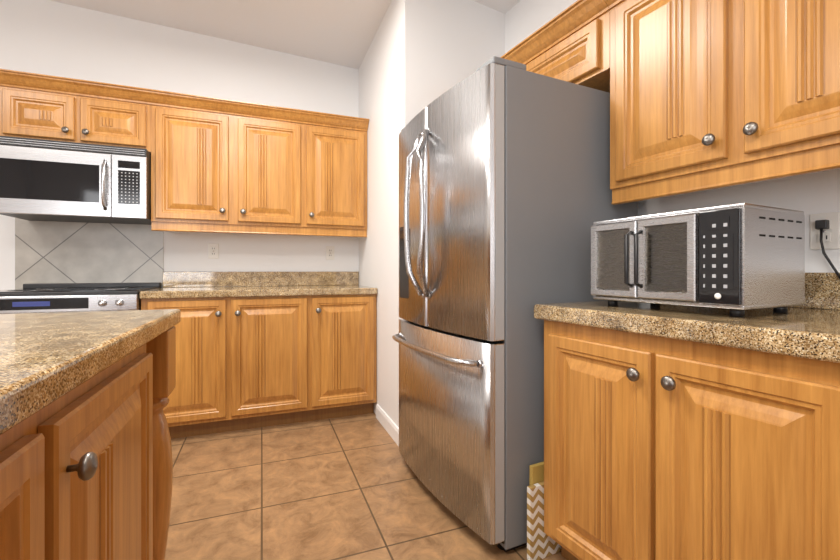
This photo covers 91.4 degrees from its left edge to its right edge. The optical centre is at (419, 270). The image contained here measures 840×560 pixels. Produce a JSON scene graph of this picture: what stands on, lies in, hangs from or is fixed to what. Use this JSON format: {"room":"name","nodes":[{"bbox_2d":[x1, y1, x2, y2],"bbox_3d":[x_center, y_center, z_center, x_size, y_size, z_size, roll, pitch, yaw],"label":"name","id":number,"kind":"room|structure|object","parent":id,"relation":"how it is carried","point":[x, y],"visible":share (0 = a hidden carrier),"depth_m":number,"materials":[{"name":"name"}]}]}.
{"room":"kitchen","nodes":[
{"label":"kitchen","id":0,"kind":"room"},
{"bbox_2d":[0,0,358,289],"bbox_3d":[-1.875,-0.485,3.055,6.300,3.050,0.150,0,0,-21],"label":"wall","id":1,"kind":"structure","parent":0,"point":[49,37],"depth_m":3.04,"materials":[{"name":"white paint"}]},
{"bbox_2d":[0,69,147,149],"bbox_3d":[-2.167,-0.970,2.677,0.765,0.383,0.337,0,0,-21],"label":"upper cabinet","id":2,"kind":"object","parent":1,"relation":"attached to","point":[32,105],"depth_m":2.51,"materials":[{"name":"brown wood"}]},
{"bbox_2d":[0,136,150,224],"bbox_3d":[-2.145,-0.552,2.621,0.755,0.440,0.458,0,0,-21],"label":"microwave","id":3,"kind":"object","parent":2,"relation":"attached to","point":[50,180],"visible":0.94,"depth_m":2.46,"materials":[{"name":"silver metal"}]},
{"bbox_2d":[15,218,163,288],"bbox_3d":[-2.251,-0.110,2.825,0.835,0.500,0.008,0,0,-21],"label":"tile backsplash","id":4,"kind":"structure","parent":1,"relation":"attached to","point":[62,252],"depth_m":2.81,"materials":[{"name":"beige tile"}]},
{"bbox_2d":[148,89,235,228],"bbox_3d":[-1.580,-0.743,2.901,0.490,0.836,0.342,0,0,-21],"label":"upper cabinet","id":5,"kind":"object","parent":1,"relation":"attached to","point":[218,165],"depth_m":2.75,"materials":[{"name":"brown wood"}]},
{"bbox_2d":[208,243,218,258],"bbox_3d":[-1.557,-0.150,3.091,0.070,0.114,0.010,0,0,-21],"label":"electrical outlet","id":6,"kind":"object","parent":1,"relation":"attached to","point":[213,251],"visible":1,"depth_m":3.09,"materials":[{"name":"white plastic"}]},
{"bbox_2d":[164,272,358,287],"bbox_3d":[-1.190,0.061,3.223,1.432,0.114,0.022,0,0,-21],"label":"backsplash","id":7,"kind":"structure","parent":1,"relation":"attached to","point":[171,279],"depth_m":3.16,"materials":[{"name":"beige stone"}]},
{"bbox_2d":[236,101,307,232],"bbox_3d":[-1.131,-0.743,3.074,0.472,0.836,0.342,0,0,-21],"label":"upper cabinet","id":8,"kind":"object","parent":1,"relation":"attached to","point":[272,141],"depth_m":2.93,"materials":[{"name":"brown wood"}]},
{"bbox_2d":[326,246,333,259],"bbox_3d":[-0.746,-0.150,3.405,0.070,0.114,0.010,0,0,-21],"label":"electrical outlet","id":9,"kind":"object","parent":1,"relation":"attached to","point":[329,252],"visible":1,"depth_m":3.40,"materials":[{"name":"white plastic"}]},
{"bbox_2d":[304,111,368,232],"bbox_3d":[-0.688,-0.743,3.245,0.479,0.836,0.342,0,0,-21],"label":"upper cabinet","id":10,"kind":"object","parent":1,"relation":"attached to","point":[337,144],"depth_m":3.09,"materials":[{"name":"brown wood"}]},
{"bbox_2d":[50,0,519,68],"bbox_3d":[-0.723,-1.831,0.069,6.300,0.371,6.650,0,0,-21],"label":"ceiling","id":11,"kind":"structure","parent":0,"point":[341,32],"depth_m":2.86,"materials":[{"name":"white paint"}]},
{"bbox_2d":[165,413,565,559],"bbox_3d":[-0.723,1.090,0.069,6.300,0.100,6.650,0,0,-21],"label":"floor","id":12,"kind":"structure","parent":0,"point":[354,487],"depth_m":1.84,"materials":[{"name":"tile"}]},
{"bbox_2d":[0,282,161,313],"bbox_3d":[-2.091,0.561,2.499,0.762,0.958,0.681,0,0,-21],"label":"range","id":13,"kind":"object","parent":12,"relation":"on","point":[55,297],"visible":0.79,"depth_m":2.30,"materials":[{"name":"silver metal"}]},
{"bbox_2d":[0,321,179,559],"bbox_3d":[-0.710,0.603,-0.212,1.045,0.874,2.716,0,0,-21],"label":"kitchen island","id":14,"kind":"object","parent":12,"relation":"on","point":[86,465],"depth_m":0.68,"materials":[{"name":"brown wood"}]},
{"bbox_2d":[0,309,180,424],"bbox_3d":[-0.735,0.142,-0.203,1.042,0.044,2.810,0,0,-21],"label":"island countertop","id":15,"kind":"structure","parent":14,"relation":"on","point":[42,354],"depth_m":0.67,"materials":[{"name":"beige stone"}]},
{"bbox_2d":[140,292,311,438],"bbox_3d":[-1.299,0.603,2.860,0.965,0.876,0.621,0,0,-21],"label":"base cabinet","id":16,"kind":"object","parent":12,"relation":"on","point":[259,349],"depth_m":2.61,"materials":[{"name":"brown wood"}]},
{"bbox_2d":[140,284,376,295],"bbox_3d":[-1.080,0.141,2.939,1.432,0.045,0.631,0,0,-21],"label":"countertop","id":17,"kind":"structure","parent":16,"relation":"on","point":[253,289],"depth_m":2.67,"materials":[{"name":"beige stone"}]},
{"bbox_2d":[312,292,376,420],"bbox_3d":[-0.632,0.603,3.117,0.466,0.876,0.621,0,0,-21],"label":"base cabinet","id":18,"kind":"object","parent":12,"relation":"on","point":[344,324],"depth_m":2.84,"materials":[{"name":"brown wood"}]},
{"bbox_2d":[392,56,637,551],"bbox_3d":[0.367,0.135,1.987,0.881,1.811,0.865,0,0,-26],"label":"fridge","id":19,"kind":"object","parent":12,"relation":"on","point":[505,196],"visible":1,"depth_m":1.57,"materials":[{"name":"grey metal"}]},
{"bbox_2d":[527,461,560,559],"bbox_3d":[0.526,0.875,1.543,0.325,0.330,0.038,0,0,-27],"label":"tote bag","id":20,"kind":"object","parent":12,"relation":"on","point":[541,544],"visible":0.33,"depth_m":1.47,"materials":[{"name":"fabric"}]},
{"bbox_2d":[544,321,839,559],"bbox_3d":[1.313,0.607,0.476,0.932,0.868,2.621,0,0,-21],"label":"base cabinet","id":21,"kind":"object","parent":12,"relation":"on","point":[676,432],"depth_m":1.03,"materials":[{"name":"brown wood"}]},
{"bbox_2d":[534,301,839,372],"bbox_3d":[1.300,0.145,0.480,0.951,0.053,2.643,0,0,-21],"label":"countertop","id":22,"kind":"structure","parent":21,"relation":"on","point":[807,336],"depth_m":1.01,"materials":[{"name":"beige stone"}]},
{"bbox_2d":[591,203,804,316],"bbox_3d":[0.818,-0.025,1.271,0.366,0.287,0.451,0,0,-27],"label":"microwave","id":23,"kind":"object","parent":22,"relation":"on","point":[737,260],"visible":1,"depth_m":1.11,"materials":[{"name":"silver metal"}]},
{"bbox_2d":[359,0,504,427],"bbox_3d":[0.502,-0.485,3.240,1.730,3.050,1.215,0,0,-21],"label":"wall","id":24,"kind":"structure","parent":0,"point":[420,55],"depth_m":2.59,"materials":[{"name":"white paint"}]},
{"bbox_2d":[376,404,398,445],"bbox_3d":[-0.200,0.993,2.637,0.014,0.095,0.595,0,0,-21],"label":"baseboard","id":25,"kind":"structure","parent":24,"relation":"attached to","point":[389,425],"depth_m":2.64,"materials":[{"name":"white paint"}]},
{"bbox_2d":[505,0,839,272],"bbox_3d":[1.866,-0.485,0.355,0.200,3.050,5.650,0,0,-27],"label":"wall","id":26,"kind":"structure","parent":0,"point":[809,194],"depth_m":1.46,"materials":[{"name":"white paint"}]},
{"bbox_2d":[500,0,609,92],"bbox_3d":[0.626,-0.963,2.143,0.371,0.306,1.022,0,0,-27],"label":"upper cabinet","id":27,"kind":"object","parent":26,"relation":"attached to","point":[571,43],"visible":0.4,"depth_m":1.77,"materials":[{"name":"brown wood"}]},
{"bbox_2d":[605,0,839,204],"bbox_3d":[1.445,-0.691,0.543,0.371,0.851,2.568,0,0,-27],"label":"upper cabinet","id":28,"kind":"object","parent":26,"relation":"attached to","point":[709,94],"visible":1,"depth_m":1.27,"materials":[{"name":"brown wood"}]},
{"bbox_2d":[810,212,839,278],"bbox_3d":[1.262,-0.078,1.273,0.044,0.209,0.092,0,0,-21],"label":"electrical outlet","id":29,"kind":"object","parent":26,"relation":"attached to","point":[824,231],"visible":1,"depth_m":1.27,"materials":[{"name":"white plastic"}]}
]}

